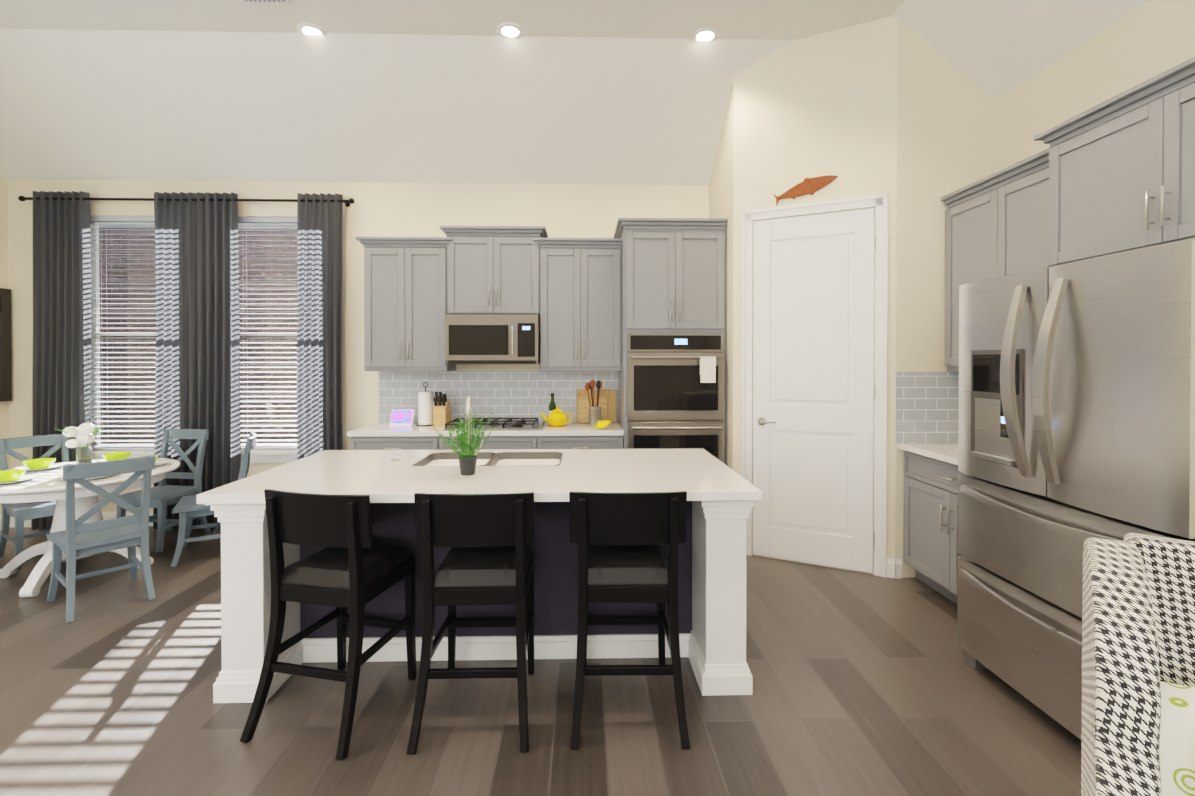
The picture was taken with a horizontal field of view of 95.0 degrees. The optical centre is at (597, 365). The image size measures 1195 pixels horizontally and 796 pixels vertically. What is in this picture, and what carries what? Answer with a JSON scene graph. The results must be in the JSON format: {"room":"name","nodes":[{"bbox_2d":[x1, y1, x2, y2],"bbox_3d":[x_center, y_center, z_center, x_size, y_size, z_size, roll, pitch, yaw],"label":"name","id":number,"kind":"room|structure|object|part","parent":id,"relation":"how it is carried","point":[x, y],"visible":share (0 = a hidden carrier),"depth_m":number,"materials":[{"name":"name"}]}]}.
{"room":"kitchen and dining room","nodes":[
{"label":"kitchen and dining room","id":0,"kind":"room"},
{"bbox_2d":[0,173,9,514],"bbox_3d":[-5.094,-0.434,0.539,0.001,3.800,8.600,0,0,-1],"label":"wall","id":1,"kind":"structure","parent":0,"point":[4,419],"depth_m":4.80,"materials":[{"name":"beige paint"}]},
{"bbox_2d":[0,288,11,401],"bbox_3d":[-5.165,-0.176,4.353,0.050,0.980,0.925,0,0,-1],"label":"framed picture","id":2,"kind":"object","parent":1,"relation":"attached to","point":[5,352],"visible":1,"depth_m":4.76,"materials":[{"name":"grey"}]},
{"bbox_2d":[7,179,708,511],"bbox_3d":[-1.276,-0.106,5.000,7.860,3.070,0.120,0,0,-1],"label":"wall","id":3,"kind":"structure","parent":0,"point":[376,209],"depth_m":4.92,"materials":[{"name":"beige paint"}]},
{"bbox_2d":[10,511,152,526],"bbox_3d":[-3.579,1.365,4.886,3.190,0.130,0.015,0,0,-1],"label":"baseboard","id":4,"kind":"structure","parent":3,"relation":"attached to","point":[106,515],"depth_m":4.86,"materials":[{"name":"white wood"}]},
{"bbox_2d":[90,222,155,459],"bbox_3d":[-4.114,-0.231,4.904,1.000,2.200,0.165,0,0,-1],"label":"window","id":5,"kind":"structure","parent":3,"relation":"in","point":[95,280],"depth_m":4.95,"materials":[{"name":"white"}]},
{"bbox_2d":[90,216,155,449],"bbox_3d":[-4.115,-0.287,4.911,0.888,2.084,0.056,0,0,-1],"label":"window blind","id":6,"kind":"object","parent":5,"relation":"attached to","point":[129,219],"visible":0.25,"depth_m":4.90,"materials":[{"name":"grey plastic"}]},
{"bbox_2d":[18,191,354,529],"bbox_3d":[-3.557,-0.042,4.802,2.858,2.915,0.160,0,0,-1],"label":"curtains","id":7,"kind":"object","parent":3,"relation":"attached to","point":[197,382],"visible":0.79,"depth_m":4.76,"materials":[{"name":"grey fabric"}]},
{"bbox_3d":[-4.649,-0.042,4.740,0.482,2.915,0.088,0,0,-1],"label":"curtain panel","id":8,"kind":"part","parent":7,"relation":"part of","materials":[{"name":"grey fabric"}]},
{"bbox_3d":[-3.504,-0.042,4.769,0.741,2.915,0.091,0,0,-1],"label":"curtain panel","id":9,"kind":"part","parent":7,"relation":"part of","materials":[{"name":"grey fabric"}]},
{"bbox_3d":[-2.414,-0.042,4.796,0.409,2.915,0.088,0,0,-1],"label":"curtain panel","id":10,"kind":"part","parent":7,"relation":"part of","materials":[{"name":"grey fabric"}]},
{"bbox_2d":[238,223,296,462],"bbox_3d":[-2.875,-0.231,4.936,1.000,2.200,0.165,0,0,-1],"label":"window","id":11,"kind":"structure","parent":3,"relation":"in","point":[272,456],"depth_m":4.99,"materials":[{"name":"white glass"}]},
{"bbox_2d":[238,217,296,449],"bbox_3d":[-2.875,-0.287,4.943,0.888,2.084,0.056,0,0,-1],"label":"window blind","id":12,"kind":"object","parent":11,"relation":"attached to","point":[279,220],"visible":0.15,"depth_m":4.93,"materials":[{"name":"grey plastic"}]},
{"bbox_2d":[360,242,455,370],"bbox_3d":[-1.615,-0.487,4.753,0.690,1.067,0.348,0,0,-1],"label":"upper cabinet","id":13,"kind":"object","parent":3,"relation":"attached to","point":[406,283],"depth_m":4.58,"materials":[{"name":"grey wood"}]},
{"bbox_2d":[444,230,543,315],"bbox_3d":[-0.880,-0.772,4.769,0.780,0.687,0.348,0,0,-1],"label":"upper cabinet","id":14,"kind":"object","parent":3,"relation":"attached to","point":[491,272],"depth_m":4.60,"materials":[{"name":"grey wood"}]},
{"bbox_2d":[445,315,539,363],"bbox_3d":[-0.879,-0.217,4.716,0.764,0.407,0.463,0,0,-1],"label":"microwave","id":15,"kind":"object","parent":14,"relation":"attached to","point":[492,339],"visible":1,"depth_m":4.52,"materials":[{"name":"silver metal"}]},
{"bbox_2d":[540,242,619,373],"bbox_3d":[-0.145,-0.488,4.790,0.690,1.067,0.348,0,0,-1],"label":"upper cabinet","id":16,"kind":"object","parent":3,"relation":"attached to","point":[592,303],"depth_m":4.62,"materials":[{"name":"grey wood"}]},
{"bbox_2d":[0,526,1080,795],"bbox_3d":[-1.165,1.465,0.654,7.860,0.001,8.600,0,0,-1],"label":"floor","id":17,"kind":"structure","parent":0,"point":[868,684],"depth_m":2.28,"materials":[{"name":"brown wood"}]},
{"bbox_2d":[0,434,68,568],"bbox_3d":[-4.194,0.995,4.150,0.511,0.893,0.432,0,1,31],"label":"dining chair","id":18,"kind":"object","parent":17,"relation":"on","point":[20,513],"visible":0.4,"depth_m":4.09,"materials":[{"name":"blue"}]},
{"bbox_2d":[0,423,179,597],"bbox_3d":[-3.616,0.921,3.809,1.140,1.035,1.140,0,0,-1],"label":"round dining table","id":19,"kind":"object","parent":17,"relation":"on","point":[36,480],"visible":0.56,"depth_m":3.70,"materials":[{"name":"white wood"}]},
{"bbox_2d":[47,455,155,622],"bbox_3d":[-3.045,1.001,3.371,0.509,0.893,0.431,0,1,38],"label":"dining chair","id":20,"kind":"object","parent":17,"relation":"on","point":[75,539],"visible":1,"depth_m":3.28,"materials":[{"name":"blue"}]},
{"bbox_2d":[116,429,210,552],"bbox_3d":[-3.541,0.992,4.465,0.432,0.894,0.510,0,0,7],"label":"dining chair","id":21,"kind":"object","parent":17,"relation":"on","point":[163,495],"visible":0.65,"depth_m":4.59,"materials":[{"name":"blue"}]},
{"bbox_2d":[171,432,255,566],"bbox_3d":[-2.919,0.994,4.203,0.510,0.894,0.432,0,1,-29],"label":"dining chair","id":22,"kind":"object","parent":17,"relation":"on","point":[188,509],"visible":0.54,"depth_m":4.04,"materials":[{"name":"blue"}]},
{"bbox_2d":[240,489,415,759],"bbox_3d":[-1.097,0.982,2.320,0.470,0.952,0.547,0,0,13],"label":"bar stool","id":23,"kind":"object","parent":17,"relation":"on","point":[353,567],"visible":1,"depth_m":2.19,"materials":[{"name":"black wood"}]},
{"bbox_2d":[347,435,446,449],"bbox_3d":[-1.580,0.994,4.631,0.751,0.876,0.618,0,0,-1],"label":"base cabinet","id":24,"kind":"object","parent":17,"relation":"on","point":[358,442],"depth_m":4.32,"materials":[{"name":"grey wood"}]},
{"bbox_2d":[347,423,622,434],"bbox_3d":[-0.888,0.536,4.642,2.176,0.040,0.624,0,0,-1],"label":"countertop","id":25,"kind":"structure","parent":24,"relation":"on","point":[376,428],"depth_m":4.36,"materials":[{"name":"white stone"}]},
{"bbox_2d":[389,409,415,425],"bbox_3d":[-1.672,0.446,4.714,0.210,0.138,0.086,0,0,11],"label":"smart display","id":26,"kind":"object","parent":25,"relation":"on","point":[402,417],"visible":1,"depth_m":4.69,"materials":[{"name":"white plastic"}]},
{"bbox_2d":[417,382,432,425],"bbox_3d":[-1.484,0.329,4.728,0.150,0.374,0.150,0,0,-1],"label":"paper towel holder","id":27,"kind":"object","parent":25,"relation":"on","point":[425,405],"visible":0.96,"depth_m":4.68,"materials":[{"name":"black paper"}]},
{"bbox_2d":[433,392,451,426],"bbox_3d":[-1.327,0.369,4.678,0.110,0.294,0.168,0,0,7],"label":"knife block","id":28,"kind":"object","parent":25,"relation":"on","point":[442,415],"visible":1,"depth_m":4.62,"materials":[{"name":"brown wood"}]},
{"bbox_2d":[443,418,546,429],"bbox_3d":[-0.842,0.491,4.641,0.800,0.050,0.480,0,0,-1],"label":"gas cooktop","id":29,"kind":"object","parent":25,"relation":"in","point":[508,424],"visible":0.79,"depth_m":4.53,"materials":[{"name":"silver metal"}]},
{"bbox_2d":[549,393,555,413],"bbox_3d":[-0.396,0.379,4.816,0.069,0.272,0.069,0,0,-1],"label":"olive oil bottle","id":30,"kind":"object","parent":25,"relation":"on","point":[552,405],"visible":0.6,"depth_m":4.79,"materials":[{"name":"green glass"}]},
{"bbox_2d":[540,407,572,428],"bbox_3d":[-0.343,0.429,4.568,0.271,0.174,0.170,0,0,-1],"label":"teapot","id":31,"kind":"object","parent":25,"relation":"on","point":[556,418],"visible":1,"depth_m":4.51,"materials":[{"name":"yellow ceramic"}]},
{"bbox_2d":[585,379,601,426],"bbox_3d":[-0.034,0.314,4.622,0.147,0.404,0.128,0,0,-1],"label":"utensil holder","id":32,"kind":"object","parent":25,"relation":"on","point":[594,414],"visible":0.94,"depth_m":4.60,"materials":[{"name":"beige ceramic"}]},
{"bbox_2d":[577,389,616,422],"bbox_3d":[-0.008,0.363,4.920,0.360,0.298,0.085,0,0,-1],"label":"cutting boards","id":33,"kind":"object","parent":25,"relation":"on","point":[607,401],"visible":0.88,"depth_m":4.91,"materials":[{"name":"brown wood"}]},
{"bbox_2d":[595,420,610,428],"bbox_3d":[0.047,0.481,4.478,0.138,0.058,0.124,0,0,-1],"label":"bananas","id":34,"kind":"object","parent":25,"relation":"on","point":[602,424],"visible":1,"depth_m":4.45,"materials":[{"name":"yellow food"}]},
{"bbox_2d":[407,492,534,754],"bbox_3d":[-0.492,0.982,2.313,0.470,0.952,0.547,0,0,-1],"label":"bar stool","id":35,"kind":"object","parent":17,"relation":"on","point":[489,557],"visible":1,"depth_m":2.17,"materials":[{"name":"black wood"}]},
{"bbox_2d":[210,500,759,702],"bbox_3d":[-0.498,1.009,2.924,2.342,0.874,1.104,0,0,-1],"label":"kitchen island","id":36,"kind":"object","parent":17,"relation":"on","point":[712,559],"depth_m":2.68,"materials":[{"name":"white wood"}]},
{"bbox_2d":[196,449,761,503],"bbox_3d":[-0.497,0.552,2.874,2.370,0.040,1.140,0,0,-1],"label":"island countertop","id":37,"kind":"structure","parent":36,"relation":"on","point":[383,475],"depth_m":2.61,"materials":[{"name":"white stone"}]},
{"bbox_2d":[428,410,493,474],"bbox_3d":[-0.657,0.380,2.666,0.338,0.305,0.238,0,0,-1],"label":"potted plant","id":38,"kind":"object","parent":37,"relation":"on","point":[467,463],"visible":1,"depth_m":2.67,"materials":[{"name":"green plant"}]},
{"bbox_2d":[457,396,483,455],"bbox_3d":[-0.662,0.347,2.921,0.139,0.369,0.235,0,0,-1],"label":"faucet","id":39,"kind":"object","parent":37,"relation":"on","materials":[{"name":"silver metal"}]},
{"bbox_2d":[408,452,563,467],"bbox_3d":[-0.598,0.647,3.117,0.790,0.236,0.440,0,0,-1],"label":"sink","id":40,"kind":"object","parent":37,"relation":"in","point":[433,457],"depth_m":3.31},
{"bbox_2d":[447,435,546,449],"bbox_3d":[-0.878,0.994,4.649,0.904,0.876,0.618,0,0,-1],"label":"base cabinet","id":41,"kind":"object","parent":17,"relation":"on","point":[494,441],"depth_m":4.35,"materials":[{"name":"grey wood"}]},
{"bbox_2d":[547,435,623,448],"bbox_3d":[-0.176,0.994,4.667,0.751,0.876,0.618,0,0,-1],"label":"base cabinet","id":42,"kind":"object","parent":17,"relation":"on","point":[553,441],"depth_m":4.36,"materials":[{"name":"grey wood"}]},
{"bbox_2d":[569,491,689,749],"bbox_3d":[0.119,0.982,2.334,0.471,0.952,0.555,0,0,-1],"label":"bar stool","id":43,"kind":"object","parent":17,"relation":"on","point":[619,539],"visible":1,"depth_m":2.18,"materials":[{"name":"black wood"}]},
{"bbox_2d":[616,222,726,463],"bbox_3d":[0.611,0.158,4.670,0.815,2.547,0.638,0,0,-1],"label":"tall cabinet","id":44,"kind":"object","parent":17,"relation":"on","point":[673,274],"depth_m":4.35,"materials":[{"name":"grey wood"}]},
{"bbox_2d":[627,333,723,462],"bbox_3d":[0.620,0.414,4.315,0.759,1.340,0.115,0,0,-1],"label":"double oven","id":45,"kind":"object","parent":44,"relation":"in","point":[675,390],"visible":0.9,"depth_m":4.32,"materials":[{"name":"silver metal"}]},
{"bbox_2d":[898,443,964,604],"bbox_3d":[2.372,0.986,3.243,0.655,0.915,0.953,0,0,-1],"label":"base cabinet","id":46,"kind":"object","parent":17,"relation":"on","point":[931,554],"visible":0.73,"depth_m":3.42,"materials":[{"name":"grey wood"}]},
{"bbox_2d":[957,237,1194,739],"bbox_3d":[2.187,0.528,2.190,1.019,1.848,1.035,0,0,-1],"label":"refrigerator","id":47,"kind":"object","parent":17,"relation":"on","point":[1076,429],"visible":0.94,"depth_m":2.08,"materials":[{"name":"grey metal"}]},
{"bbox_2d":[1081,533,1194,795],"bbox_3d":[1.345,0.933,0.904,0.832,1.060,0.849,0,1,39],"label":"wingback armchair","id":48,"kind":"object","parent":17,"relation":"on","point":[1138,672],"visible":1,"depth_m":1.09,"materials":[{"name":"multicoloured fabric"}]},
{"bbox_2d":[0,0,1149,184],"bbox_3d":[-1.165,-1.970,0.626,7.860,0.730,8.600,0,0,-1],"label":"ceiling","id":49,"kind":"structure","parent":0,"point":[630,92],"depth_m":4.15,"materials":[{"name":"white paint"}]},
{"bbox_2d":[241,0,291,4],"bbox_3d":[-2.136,-2.349,3.379,0.300,0.015,0.360,0,0,-1],"label":"ceiling vent","id":50,"kind":"object","parent":49,"relation":"in","point":[285,2],"depth_m":3.54,"materials":[{"name":"white metal"}]},
{"bbox_2d":[297,24,325,34],"bbox_3d":[-2.018,-2.357,3.872,0.183,0.006,0.183,0,0,-7],"label":"recessed light","id":51,"kind":"object","parent":49,"relation":"in","point":[305,29],"depth_m":3.85,"materials":[{"name":"white plastic"}]},
{"bbox_2d":[497,23,522,37],"bbox_3d":[-0.617,-2.357,3.867,0.183,0.006,0.183,0,0,-10],"label":"recessed light","id":52,"kind":"object","parent":49,"relation":"in","point":[507,30],"depth_m":3.86,"materials":[{"name":"white plastic"}]},
{"bbox_2d":[692,28,717,40],"bbox_3d":[0.772,-2.357,3.923,0.183,0.006,0.183,0,1,-40],"label":"recessed light","id":53,"kind":"object","parent":49,"relation":"in","point":[708,34],"depth_m":3.91,"materials":[{"name":"white"}]},
{"bbox_2d":[709,16,994,577],"bbox_3d":[1.852,-0.466,4.356,1.638,3.800,1.320,0,0,-1],"label":"wall","id":54,"kind":"structure","parent":0,"point":[900,113],"depth_m":3.74,"materials":[{"name":"beige paint"}]},
{"bbox_2d":[773,175,837,205],"bbox_3d":[1.492,-1.262,3.949,0.438,0.177,0.016,0,1,27],"label":"decor","id":55,"kind":"object","parent":54,"relation":"attached to","point":[810,186],"visible":1,"depth_m":3.93,"materials":[{"name":"brown wood"}]},
{"bbox_2d":[741,193,887,577],"bbox_3d":[1.530,0.137,3.934,0.870,2.602,0.485,0,0,-1],"label":"pantry door","id":56,"kind":"structure","parent":54,"relation":"in","point":[814,378],"depth_m":3.92,"materials":[{"name":"white wood"}]},
{"bbox_2d":[896,372,958,442],"bbox_3d":[2.365,0.286,3.237,0.669,0.482,0.954,0,0,-1],"label":"backsplash","id":57,"kind":"structure","parent":54,"relation":"attached to","point":[927,407],"depth_m":3.70,"materials":[{"name":"tile"}]},
{"bbox_2d":[994,0,1194,172],"bbox_3d":[2.764,-0.156,0.741,0.001,3.240,8.600,0,0,-1],"label":"wall","id":58,"kind":"structure","parent":0,"point":[1147,41],"depth_m":2.98,"materials":[{"name":"beige paint"}]},
{"bbox_2d":[944,160,1039,371],"bbox_3d":[2.525,-0.517,3.229,0.348,1.122,0.943,0,0,-1],"label":"upper cabinet","id":59,"kind":"object","parent":58,"relation":"attached to","point":[992,230],"depth_m":3.30,"materials":[{"name":"grey wood"}]},
{"bbox_2d":[1040,68,1194,268],"bbox_3d":[2.496,-0.799,2.203,0.458,0.631,1.098,0,0,-1],"label":"upper cabinet","id":60,"kind":"object","parent":58,"relation":"attached to","point":[1114,174],"depth_m":2.37,"materials":[{"name":"grey wood"}]},
{"label":"outside","id":61,"kind":"structure","parent":0,"visible":0},
{"bbox_2d":[99,224,296,443],"bbox_3d":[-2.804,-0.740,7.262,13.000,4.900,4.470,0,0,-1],"label":"window blinds","id":62,"kind":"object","parent":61,"point":[288,267],"depth_m":6.95,"materials":[{"name":"grey plastic"}]}
]}

